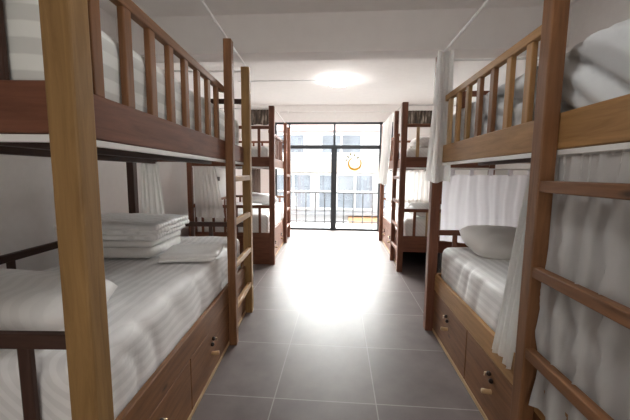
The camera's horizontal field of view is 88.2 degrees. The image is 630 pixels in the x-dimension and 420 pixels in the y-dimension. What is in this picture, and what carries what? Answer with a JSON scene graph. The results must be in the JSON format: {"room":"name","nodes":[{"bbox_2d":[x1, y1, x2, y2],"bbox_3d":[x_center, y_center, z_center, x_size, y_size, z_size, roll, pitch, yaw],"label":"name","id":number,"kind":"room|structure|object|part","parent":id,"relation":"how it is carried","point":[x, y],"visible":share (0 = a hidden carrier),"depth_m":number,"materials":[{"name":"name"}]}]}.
{"room":"dormitory","nodes":[
{"label":"dormitory","id":0,"kind":"room"},
{"bbox_2d":[0,8,241,270],"bbox_3d":[-2.133,-0.495,3.208,0.100,2.900,9.350,1,6,4],"label":"wall","id":1,"kind":"structure","parent":0,"point":[27,205],"depth_m":2.60,"materials":[{"name":"paint"}]},
{"bbox_2d":[241,104,432,201],"bbox_3d":[0.478,-0.964,7.651,4.440,2.900,0.150,1,6,4],"label":"wall","id":2,"kind":"structure","parent":0,"point":[282,110],"depth_m":7.45,"materials":[{"name":"paint"}]},
{"bbox_2d":[251,110,268,124],"bbox_3d":[-1.305,-2.151,7.549,0.460,0.350,0.027,1,6,4],"label":"curtain","id":3,"kind":"object","parent":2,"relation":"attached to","point":[261,117],"depth_m":7.55,"materials":[{"name":"fabric"}]},
{"bbox_2d":[275,122,392,230],"bbox_3d":[0.415,-0.774,7.657,2.720,2.520,0.070,1,6,4],"label":"window","id":4,"kind":"structure","parent":2,"relation":"in","point":[333,147],"depth_m":7.59,"materials":[{"name":"metal"}]},
{"bbox_3d":[-0.922,-0.797,7.755,0.040,2.520,0.070,1,6,4],"label":"frame","id":5,"kind":"part","parent":4,"relation":"part of","materials":[{"name":"metal"}]},
{"bbox_3d":[0.425,-2.004,7.521,2.720,0.045,0.070,1,6,4],"label":"frame","id":6,"kind":"part","parent":4,"relation":"part of","materials":[{"name":"metal"}]},
{"bbox_3d":[0.404,0.456,7.793,2.720,0.045,0.070,1,6,4],"label":"sill","id":7,"kind":"part","parent":4,"relation":"part of","materials":[{"name":"metal"}]},
{"bbox_2d":[345,153,361,170],"bbox_3d":[0.891,-1.130,7.574,0.391,0.426,0.016,1,6,4],"label":"window sticker","id":8,"kind":"object","parent":4,"relation":"attached to","point":[349,166],"visible":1,"depth_m":7.58,"materials":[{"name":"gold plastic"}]},
{"bbox_2d":[287,110,390,113],"bbox_3d":[0.451,-2.235,7.401,2.500,0.060,0.072,1,6,4],"label":"curtain rod","id":9,"kind":"object","parent":2,"relation":"attached to","point":[334,111],"visible":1,"depth_m":7.36,"materials":[{"name":"white metal"}]},
{"bbox_3d":[0.449,-2.232,7.378,2.500,0.018,0.018,1,6,4],"label":"rod","id":10,"kind":"part","parent":9,"relation":"part of","materials":[{"name":"white metal"}]},
{"bbox_2d":[408,110,431,123],"bbox_3d":[2.314,-2.050,7.288,0.640,0.350,0.026,1,6,4],"label":"curtain","id":11,"kind":"object","parent":2,"relation":"attached to","point":[414,117],"depth_m":7.28,"materials":[{"name":"fabric"}]},
{"bbox_2d":[191,229,484,419],"bbox_3d":[0.118,1.034,3.207,4.640,0.100,9.350,1,6,4],"label":"floor","id":12,"kind":"structure","parent":0,"point":[333,331],"depth_m":2.53,"materials":[{"name":"grey tile"}]},
{"bbox_2d":[0,0,253,419],"bbox_3d":[-1.171,-0.032,1.970,1.140,2.270,2.220,1,6,0],"label":"bunk bed","id":13,"kind":"object","parent":12,"relation":"on","point":[66,117],"visible":0.84,"depth_m":0.99,"materials":[{"name":"brown wood"}]},
{"bbox_3d":[-1.708,0.246,2.005,0.030,0.044,2.100,1,6,0],"label":"wall rail","id":14,"kind":"part","parent":13,"relation":"part of","materials":[{"name":"brown wood"}]},
{"bbox_3d":[-1.187,0.369,0.935,1.000,0.044,0.030,1,6,0],"label":"rail","id":15,"kind":"part","parent":13,"relation":"part of","materials":[{"name":"brown wood"}]},
{"bbox_3d":[-0.647,0.091,0.900,0.075,2.270,0.075,1,6,0],"label":"corner post","id":16,"kind":"part","parent":13,"relation":"part of","materials":[{"name":"brown wood"}]},
{"bbox_2d":[0,236,240,419],"bbox_3d":[-1.181,0.528,2.031,0.973,0.372,2.115,1,6,0],"label":"mattress","id":17,"kind":"object","parent":13,"relation":"on","point":[154,304],"visible":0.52,"depth_m":1.43,"materials":[{"name":"white fabric"}]},
{"bbox_2d":[0,269,117,330],"bbox_3d":[-1.170,0.352,1.228,0.662,0.191,0.429,0,6,-1],"label":"pillow","id":18,"kind":"object","parent":17,"relation":"on","point":[30,300],"visible":0.61,"depth_m":1.11,"materials":[{"name":"fabric"}]},
{"bbox_2d":[103,230,180,257],"bbox_3d":[-1.378,0.230,2.368,0.627,0.134,0.506,1,6,0],"label":"folded blanket","id":19,"kind":"object","parent":17,"relation":"on","point":[111,248],"visible":0.38,"depth_m":2.13,"materials":[{"name":"white fabric"}]},
{"bbox_2d":[54,213,188,240],"bbox_3d":[-1.356,0.110,2.367,0.690,0.122,0.574,1,6,0],"label":"duvet","id":20,"kind":"object","parent":19,"relation":"on","point":[115,226],"visible":0.79,"depth_m":2.15,"materials":[{"name":"white fabric"}]},
{"bbox_2d":[157,244,222,262],"bbox_3d":[-0.844,0.292,2.251,0.371,0.053,0.344,0,6,-8],"label":"folded towel","id":21,"kind":"object","parent":17,"relation":"on","point":[180,252],"visible":1,"depth_m":2.12,"materials":[{"name":"white fabric"}]},
{"bbox_2d":[3,0,238,145],"bbox_3d":[-1.170,-0.546,1.911,0.974,0.355,2.114,1,6,0],"label":"bedding","id":22,"kind":"object","parent":13,"relation":"on","point":[21,17],"visible":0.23,"depth_m":1.08,"materials":[{"name":"white fabric"}]},
{"bbox_3d":[-1.701,-0.021,3.049,0.065,2.000,0.064,1,6,0],"label":"corner post","id":23,"kind":"part","parent":13,"relation":"part of","materials":[{"name":"brown wood"}]},
{"bbox_2d":[139,162,164,214],"bbox_3d":[-1.483,-0.109,2.979,0.240,0.655,0.038,1,6,4],"label":"curtain","id":24,"kind":"object","parent":13,"relation":"hanging from","point":[152,201],"visible":0.75,"depth_m":2.97,"materials":[{"name":"white fabric"}]},
{"bbox_3d":[-0.674,-0.782,1.591,0.035,0.043,1.490,1,6,0],"label":"guard rail","id":25,"kind":"part","parent":13,"relation":"part of","materials":[{"name":"brown wood"}]},
{"bbox_3d":[-0.688,0.995,1.408,0.022,0.300,0.727,1,6,0],"label":"drawer","id":26,"kind":"part","parent":13,"relation":"part of","materials":[{"name":"brown wood"}]},
{"bbox_2d":[163,70,240,72],"bbox_3d":[-1.376,-1.245,2.914,1.431,0.016,0.016,1,6,0],"label":"curtain rod","id":27,"kind":"object","parent":13,"relation":"attached to","point":[163,70],"visible":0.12,"depth_m":2.91,"materials":[{"name":"white metal"}]},
{"bbox_3d":[-0.682,0.916,2.119,0.022,0.300,0.687,1,6,0],"label":"drawer","id":28,"kind":"part","parent":13,"relation":"part of","materials":[{"name":"brown wood"}]},
{"bbox_3d":[-1.169,0.133,3.072,1.000,0.044,0.030,1,6,0],"label":"rail","id":29,"kind":"part","parent":13,"relation":"part of","materials":[{"name":"brown wood"}]},
{"bbox_3d":[-0.648,0.930,2.115,0.051,0.030,0.026,1,6,0],"label":"handle","id":30,"kind":"part","parent":13,"relation":"part of","materials":[{"name":"brown wood"}]},
{"bbox_2d":[200,0,245,65],"bbox_3d":[-0.626,-1.162,1.840,0.016,0.016,2.160,1,6,0],"label":"curtain rod","id":31,"kind":"object","parent":13,"relation":"attached to","point":[202,1],"visible":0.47,"depth_m":2.08,"materials":[{"name":"white metal"}]},
{"bbox_3d":[-1.160,-0.987,2.947,1.000,0.043,0.028,1,6,0],"label":"rail","id":32,"kind":"part","parent":13,"relation":"part of","materials":[{"name":"brown wood"}]},
{"bbox_3d":[-0.627,-0.079,2.431,0.059,2.270,0.065,1,6,0],"label":"ladder post","id":33,"kind":"part","parent":13,"relation":"part of","materials":[{"name":"brown wood"}]},
{"bbox_3d":[-0.677,0.843,2.782,0.020,0.300,0.640,1,6,0],"label":"panel","id":34,"kind":"part","parent":13,"relation":"part of","materials":[{"name":"brown wood"}]},
{"bbox_3d":[-0.630,-0.145,3.032,0.075,2.270,0.075,1,6,0],"label":"corner post","id":35,"kind":"part","parent":13,"relation":"part of","materials":[{"name":"brown wood"}]},
{"bbox_2d":[186,106,289,264],"bbox_3d":[-1.179,-0.451,5.752,1.260,2.270,2.200,1,6,2],"label":"bunk bed","id":36,"kind":"object","parent":12,"relation":"on","point":[266,246],"visible":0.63,"depth_m":4.75,"materials":[{"name":"red wood"}]},
{"bbox_3d":[-1.809,-0.207,4.723,0.065,2.000,0.064,1,6,2],"label":"corner post","id":37,"kind":"part","parent":36,"relation":"part of","materials":[{"name":"red wood"}]},
{"bbox_2d":[194,166,224,217],"bbox_3d":[-1.508,-0.249,4.651,0.430,0.745,0.034,1,6,1],"label":"curtain","id":38,"kind":"object","parent":36,"relation":"hanging from","point":[208,202],"visible":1,"depth_m":4.65,"materials":[{"name":"white fabric"}]},
{"bbox_3d":[-1.218,-0.051,4.728,1.120,0.044,0.030,1,6,2],"label":"rail","id":39,"kind":"part","parent":36,"relation":"part of","materials":[{"name":"red wood"}]},
{"bbox_2d":[197,202,283,232],"bbox_3d":[-1.190,0.116,5.815,1.097,0.358,2.096,1,6,2],"label":"mattress","id":40,"kind":"object","parent":36,"relation":"on","point":[279,207],"visible":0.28,"depth_m":4.80,"materials":[{"name":"fabric"}]},
{"bbox_2d":[252,192,277,204],"bbox_3d":[-1.021,-0.216,6.126,0.600,0.234,0.410,-2,7,-25],"label":"pillow","id":41,"kind":"object","parent":40,"relation":"on","point":[257,198],"visible":0.56,"depth_m":5.95,"materials":[{"name":"fabric"}]},
{"bbox_2d":[219,108,268,108],"bbox_3d":[-1.307,-1.429,4.581,1.317,0.016,0.016,1,6,2],"label":"curtain rod","id":42,"kind":"object","parent":36,"relation":"attached to","point":[219,108],"visible":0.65,"depth_m":4.56,"materials":[{"name":"white metal"}]},
{"bbox_3d":[-1.145,-1.405,6.719,1.120,0.043,0.028,1,6,2],"label":"rail","id":43,"kind":"part","parent":36,"relation":"part of","materials":[{"name":"red wood"}]},
{"bbox_3d":[-1.208,-1.171,4.603,1.120,0.043,0.028,1,6,2],"label":"rail","id":44,"kind":"part","parent":36,"relation":"part of","materials":[{"name":"red wood"}]},
{"bbox_2d":[252,169,260,192],"bbox_3d":[-1.225,-0.532,6.751,0.190,0.630,0.039,0,6,-1],"label":"curtain","id":45,"kind":"object","parent":36,"relation":"hanging from","point":[256,175],"visible":0.78,"depth_m":6.74,"materials":[{"name":"brown fabric"}]},
{"bbox_2d":[241,146,283,160],"bbox_3d":[-1.180,-0.917,5.701,1.095,0.258,2.098,1,6,2],"label":"mattress","id":46,"kind":"object","parent":36,"relation":"on","point":[264,149],"visible":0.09,"depth_m":4.66,"materials":[{"name":"fabric"}]},
{"bbox_3d":[-0.618,-0.328,4.680,0.075,2.270,0.075,1,6,2],"label":"corner post","id":47,"kind":"part","parent":36,"relation":"part of","materials":[{"name":"red wood"}]},
{"bbox_3d":[-0.650,0.577,5.188,0.022,0.300,0.727,1,6,2],"label":"drawer","id":48,"kind":"part","parent":36,"relation":"part of","materials":[{"name":"red wood"}]},
{"bbox_3d":[-0.629,0.498,5.899,0.022,0.300,0.687,1,6,2],"label":"drawer","id":49,"kind":"part","parent":36,"relation":"part of","materials":[{"name":"red wood"}]},
{"bbox_3d":[-0.565,-0.494,6.190,0.059,2.270,0.065,1,6,2],"label":"ladder post","id":50,"kind":"part","parent":36,"relation":"part of","materials":[{"name":"red wood"}]},
{"bbox_3d":[-0.556,-0.561,6.791,0.075,2.270,0.075,1,6,2],"label":"corner post","id":51,"kind":"part","parent":36,"relation":"part of","materials":[{"name":"red wood"}]},
{"bbox_2d":[378,102,494,271],"bbox_3d":[1.822,-0.385,5.386,1.210,2.270,2.200,1,6,4],"label":"bunk bed","id":52,"kind":"object","parent":12,"relation":"on","point":[393,239],"visible":0.55,"depth_m":4.42,"materials":[{"name":"red wood"}]},
{"bbox_3d":[1.341,-0.510,6.484,0.075,2.270,0.075,1,6,4],"label":"corner post","id":53,"kind":"part","parent":52,"relation":"part of","materials":[{"name":"red wood"}]},
{"bbox_3d":[1.337,0.467,6.196,0.022,0.330,0.702,1,6,5],"label":"drawer","id":54,"kind":"part","parent":52,"relation":"part of","materials":[{"name":"red wood"}]},
{"bbox_3d":[1.281,0.544,5.502,0.022,0.330,0.682,1,6,5],"label":"drawer","id":55,"kind":"part","parent":52,"relation":"part of","materials":[{"name":"red wood"}]},
{"bbox_3d":[1.211,-0.344,4.968,0.059,2.270,0.065,1,6,4],"label":"ladder post","id":56,"kind":"part","parent":52,"relation":"part of","materials":[{"name":"red wood"}]},
{"bbox_3d":[1.228,0.617,4.838,0.020,0.330,0.650,1,6,5],"label":"panel","id":57,"kind":"part","parent":52,"relation":"part of","materials":[{"name":"red wood"}]},
{"bbox_3d":[1.171,-0.279,4.378,0.075,2.270,0.075,1,6,4],"label":"corner post","id":58,"kind":"part","parent":52,"relation":"part of","materials":[{"name":"red wood"}]},
{"bbox_2d":[385,205,425,235],"bbox_3d":[1.821,0.163,5.446,1.047,0.308,2.091,1,6,4],"label":"mattress","id":59,"kind":"object","parent":52,"relation":"on","point":[408,217],"visible":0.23,"depth_m":4.47,"materials":[{"name":"fabric"}]},
{"bbox_2d":[406,202,440,216],"bbox_3d":[1.635,-0.002,4.697,0.584,0.201,0.409,0,6,-2],"label":"pillow","id":60,"kind":"object","parent":59,"relation":"on","point":[416,205],"visible":0.42,"depth_m":4.55,"materials":[{"name":"fabric"}]},
{"bbox_2d":[386,169,429,204],"bbox_3d":[1.906,-0.447,6.383,1.000,0.715,0.033,1,6,5],"label":"curtain","id":61,"kind":"object","parent":52,"relation":"hanging from","point":[416,187],"visible":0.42,"depth_m":6.38,"materials":[{"name":"white fabric"}]},
{"bbox_2d":[399,147,427,158],"bbox_3d":[1.831,-0.836,5.338,1.045,0.228,2.096,1,6,4],"label":"mattress","id":62,"kind":"object","parent":52,"relation":"on","point":[423,151],"visible":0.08,"depth_m":4.33,"materials":[{"name":"fabric"}]},
{"bbox_2d":[410,136,429,147],"bbox_3d":[1.641,-0.940,4.563,0.583,0.181,0.389,1,6,4],"label":"pillow","id":63,"kind":"object","parent":62,"relation":"on","point":[424,140],"visible":0.3,"depth_m":4.41,"materials":[{"name":"fabric"}]},
{"bbox_3d":[1.749,-1.105,4.239,1.070,0.043,0.028,1,6,4],"label":"rail","id":64,"kind":"part","parent":52,"relation":"part of","materials":[{"name":"red wood"}]},
{"bbox_3d":[1.739,0.015,4.364,1.070,0.044,0.030,1,6,4],"label":"rail","id":65,"kind":"part","parent":52,"relation":"part of","materials":[{"name":"red wood"}]},
{"bbox_2d":[409,104,455,105],"bbox_3d":[1.838,-1.361,4.208,1.237,0.016,0.016,1,6,4],"label":"curtain rod","id":66,"kind":"object","parent":52,"relation":"attached to","point":[428,104],"visible":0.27,"depth_m":4.24,"materials":[{"name":"white metal"}]},
{"bbox_3d":[2.306,-0.124,4.298,0.065,2.000,0.064,1,6,4],"label":"corner post","id":67,"kind":"part","parent":52,"relation":"part of","materials":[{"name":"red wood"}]},
{"bbox_3d":[1.263,-1.530,5.305,0.027,0.016,2.140,1,6,4],"label":"curtain rod","id":68,"kind":"object","parent":52,"relation":"attached to","visible":0},
{"bbox_2d":[378,112,393,184],"bbox_3d":[1.199,-0.992,5.551,0.098,1.110,1.200,1,6,4],"label":"curtain","id":69,"kind":"object","parent":68,"relation":"hanging from","point":[387,125],"visible":1,"depth_m":5.46,"materials":[{"name":"white fabric"}]},
{"bbox_2d":[423,0,629,419],"bbox_3d":[1.485,0.026,1.657,1.210,2.270,2.100,1,6,4],"label":"bunk bed","id":70,"kind":"object","parent":12,"relation":"on","point":[498,392],"visible":0.75,"depth_m":1.33,"materials":[{"name":"brown wood"}]},
{"bbox_3d":[0.995,-0.094,2.702,0.075,2.270,0.075,1,6,4],"label":"corner post","id":71,"kind":"part","parent":70,"relation":"part of","materials":[{"name":"red wood"}]},
{"bbox_3d":[1.563,0.198,2.696,1.070,0.044,0.030,1,6,4],"label":"rail","id":72,"kind":"part","parent":70,"relation":"part of","materials":[{"name":"red wood"}]},
{"bbox_3d":[0.993,0.883,2.413,0.022,0.330,0.702,1,6,4],"label":"drawer","id":73,"kind":"part","parent":70,"relation":"part of","materials":[{"name":"brown wood"}]},
{"bbox_2d":[443,0,489,52],"bbox_3d":[0.926,-1.119,1.573,0.016,0.016,2.040,1,6,4],"label":"curtain rod","id":74,"kind":"object","parent":70,"relation":"attached to","point":[486,1],"visible":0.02,"depth_m":2.03,"materials":[{"name":"white metal"}]},
{"bbox_2d":[425,50,453,182],"bbox_3d":[0.990,-0.723,2.558,0.195,1.020,0.034,1,6,4],"label":"curtain","id":75,"kind":"object","parent":74,"relation":"hanging from","point":[436,172],"visible":0.89,"depth_m":2.56,"materials":[{"name":"white fabric"}]},
{"bbox_3d":[1.573,-0.921,2.571,1.070,0.043,0.028,1,6,4],"label":"rail","id":76,"kind":"part","parent":70,"relation":"part of","materials":[{"name":"red wood"}]},
{"bbox_2d":[441,247,515,351],"bbox_3d":[1.485,0.563,1.716,1.042,0.328,1.991,1,6,4],"label":"mattress","id":77,"kind":"object","parent":70,"relation":"on","point":[480,281],"visible":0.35,"depth_m":2.07,"materials":[{"name":"white fabric"}]},
{"bbox_2d":[459,225,515,259],"bbox_3d":[1.397,0.241,2.413,0.544,0.220,0.397,1,6,1],"label":"pillow","id":78,"kind":"object","parent":77,"relation":"on","point":[487,241],"visible":0.66,"depth_m":2.31,"materials":[{"name":"white fabric"}]},
{"bbox_3d":[0.906,0.957,1.717,0.051,0.030,0.026,1,6,4],"label":"handle","id":79,"kind":"part","parent":70,"relation":"part of","materials":[{"name":"brown wood"}]},
{"bbox_3d":[0.940,0.960,1.720,0.022,0.330,0.682,1,6,4],"label":"drawer","id":80,"kind":"part","parent":70,"relation":"part of","materials":[{"name":"brown wood"}]},
{"bbox_2d":[450,168,529,169],"bbox_3d":[1.572,-0.337,2.695,1.050,0.012,0.012,1,6,4],"label":"curtain rod","id":81,"kind":"object","parent":70,"relation":"attached to","point":[451,168],"visible":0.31,"depth_m":2.71,"materials":[{"name":"silver metal"}]},
{"bbox_2d":[440,169,529,242],"bbox_3d":[1.540,-0.022,2.732,0.930,0.630,0.024,1,6,4],"label":"curtain","id":82,"kind":"object","parent":81,"relation":"hanging from","point":[471,199],"visible":0.45,"depth_m":2.73,"materials":[{"name":"white fabric"}]},
{"bbox_3d":[0.988,-0.802,1.898,0.035,0.043,1.365,1,6,4],"label":"guard rail","id":83,"kind":"part","parent":70,"relation":"part of","materials":[{"name":"beige wood"}]},
{"bbox_2d":[454,58,538,60],"bbox_3d":[1.686,-1.176,2.528,1.287,0.016,0.016,1,6,4],"label":"curtain rod","id":84,"kind":"object","parent":70,"relation":"attached to","point":[487,59],"visible":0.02,"depth_m":2.55,"materials":[{"name":"white metal"}]},
{"bbox_2d":[492,173,529,368],"bbox_3d":[0.939,0.249,1.505,0.113,0.950,0.190,1,6,4],"label":"curtain","id":85,"kind":"object","parent":70,"relation":"hanging from","point":[504,341],"visible":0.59,"depth_m":1.51,"materials":[{"name":"white fabric"}]},
{"bbox_3d":[0.895,1.027,1.105,0.020,0.330,0.550,1,6,4],"label":"panel","id":86,"kind":"part","parent":70,"relation":"part of","materials":[{"name":"brown wood"}]},
{"bbox_3d":[0.880,0.062,1.285,0.059,2.270,0.065,1,6,4],"label":"ladder post","id":87,"kind":"part","parent":70,"relation":"part of","materials":[{"name":"brown wood"}]},
{"bbox_2d":[451,19,629,142],"bbox_3d":[1.495,-0.495,1.599,1.044,0.368,1.999,1,6,4],"label":"bedding","id":88,"kind":"object","parent":70,"relation":"on","point":[597,68],"visible":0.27,"depth_m":1.14,"materials":[{"name":"white fabric"}]},
{"bbox_2d":[529,150,629,419],"bbox_3d":[0.881,0.321,1.054,0.088,1.025,0.550,1,6,4],"label":"curtain","id":89,"kind":"object","parent":70,"relation":"hanging from","point":[589,245],"visible":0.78,"depth_m":1.06,"materials":[{"name":"grey fabric"}]},
{"bbox_2d":[99,0,578,105],"bbox_3d":[0.144,-1.947,2.877,4.640,0.100,9.350,1,6,4],"label":"ceiling","id":90,"kind":"structure","parent":0,"point":[373,81],"depth_m":4.84,"materials":[{"name":"paint"}]},
{"bbox_2d":[238,80,322,81],"bbox_3d":[-0.587,-2.187,5.506,1.450,0.016,0.025,1,6,4],"label":"duct","id":91,"kind":"object","parent":90,"relation":"attached to","point":[261,80],"visible":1,"depth_m":5.50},
{"bbox_2d":[326,77,350,86],"bbox_3d":[0.395,-2.130,5.436,0.420,0.097,0.420,1,6,4],"label":"ceiling lamp","id":92,"kind":"object","parent":90,"relation":"attached to","point":[334,81],"visible":1,"depth_m":5.32,"materials":[{"name":"white paint"}]},
{"bbox_2d":[115,5,571,62],"bbox_3d":[0.172,-1.758,3.304,4.440,0.370,0.240,1,6,4],"label":"ceiling beam","id":93,"kind":"structure","parent":90,"relation":"attached to","point":[391,34],"depth_m":3.19,"materials":[{"name":"paint"}]},
{"bbox_2d":[453,0,629,174],"bbox_3d":[2.394,-0.418,2.876,0.100,2.900,9.350,1,6,4],"label":"wall","id":94,"kind":"structure","parent":0,"point":[588,17],"depth_m":2.89,"materials":[{"name":"paint"}]},
{"label":"outside","id":95,"kind":"structure","parent":0,"visible":0},
{"bbox_3d":[0.819,3.148,11.887,24.000,0.200,5.000,1,6,4],"label":"street","id":96,"kind":"object","parent":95,"visible":0},
{"bbox_2d":[277,124,388,223],"bbox_3d":[1.151,-0.649,15.530,16.000,6.550,4.900,1,6,4],"label":"building","id":97,"kind":"structure","parent":96,"relation":"on","point":[310,168],"depth_m":13.81,"materials":[{"name":"paint"}]},
{"bbox_3d":[-0.514,-2.227,13.655,1.340,0.370,0.040,1,6,4],"label":"facade railing","id":98,"kind":"part","parent":97,"relation":"part of","materials":[{"name":"white"}]},
{"bbox_3d":[1.050,-3.430,13.516,16.000,0.280,0.300,1,6,4],"label":"pink cornice","id":99,"kind":"part","parent":97,"relation":"part of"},
{"bbox_3d":[2.676,-2.173,13.421,1.340,0.370,0.040,1,6,4],"label":"facade railing","id":100,"kind":"part","parent":97,"relation":"part of","materials":[{"name":"white"}]},
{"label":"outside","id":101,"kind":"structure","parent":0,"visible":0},
{"bbox_2d":[291,222,376,228],"bbox_3d":[0.613,0.477,8.456,8.000,0.100,1.150,1,6,4],"label":"floor","id":102,"kind":"structure","parent":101,"point":[293,224],"depth_m":8.59,"materials":[{"name":"concrete"}]},
{"bbox_2d":[278,191,385,224],"bbox_3d":[0.519,-0.053,8.833,6.400,0.870,0.040,1,6,4],"label":"balcony railing","id":103,"kind":"object","parent":102,"relation":"on","point":[343,193],"visible":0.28,"depth_m":8.81,"materials":[{"name":"metal"}]},
{"bbox_3d":[0.522,-0.466,8.787,6.400,0.040,0.040,1,6,4],"label":"rail","id":104,"kind":"part","parent":103,"relation":"part of","materials":[{"name":"metal"}]},
{"bbox_3d":[0.516,0.314,8.874,6.400,0.030,0.030,1,6,4],"label":"rail","id":105,"kind":"part","parent":103,"relation":"part of","materials":[{"name":"metal"}]}
]}

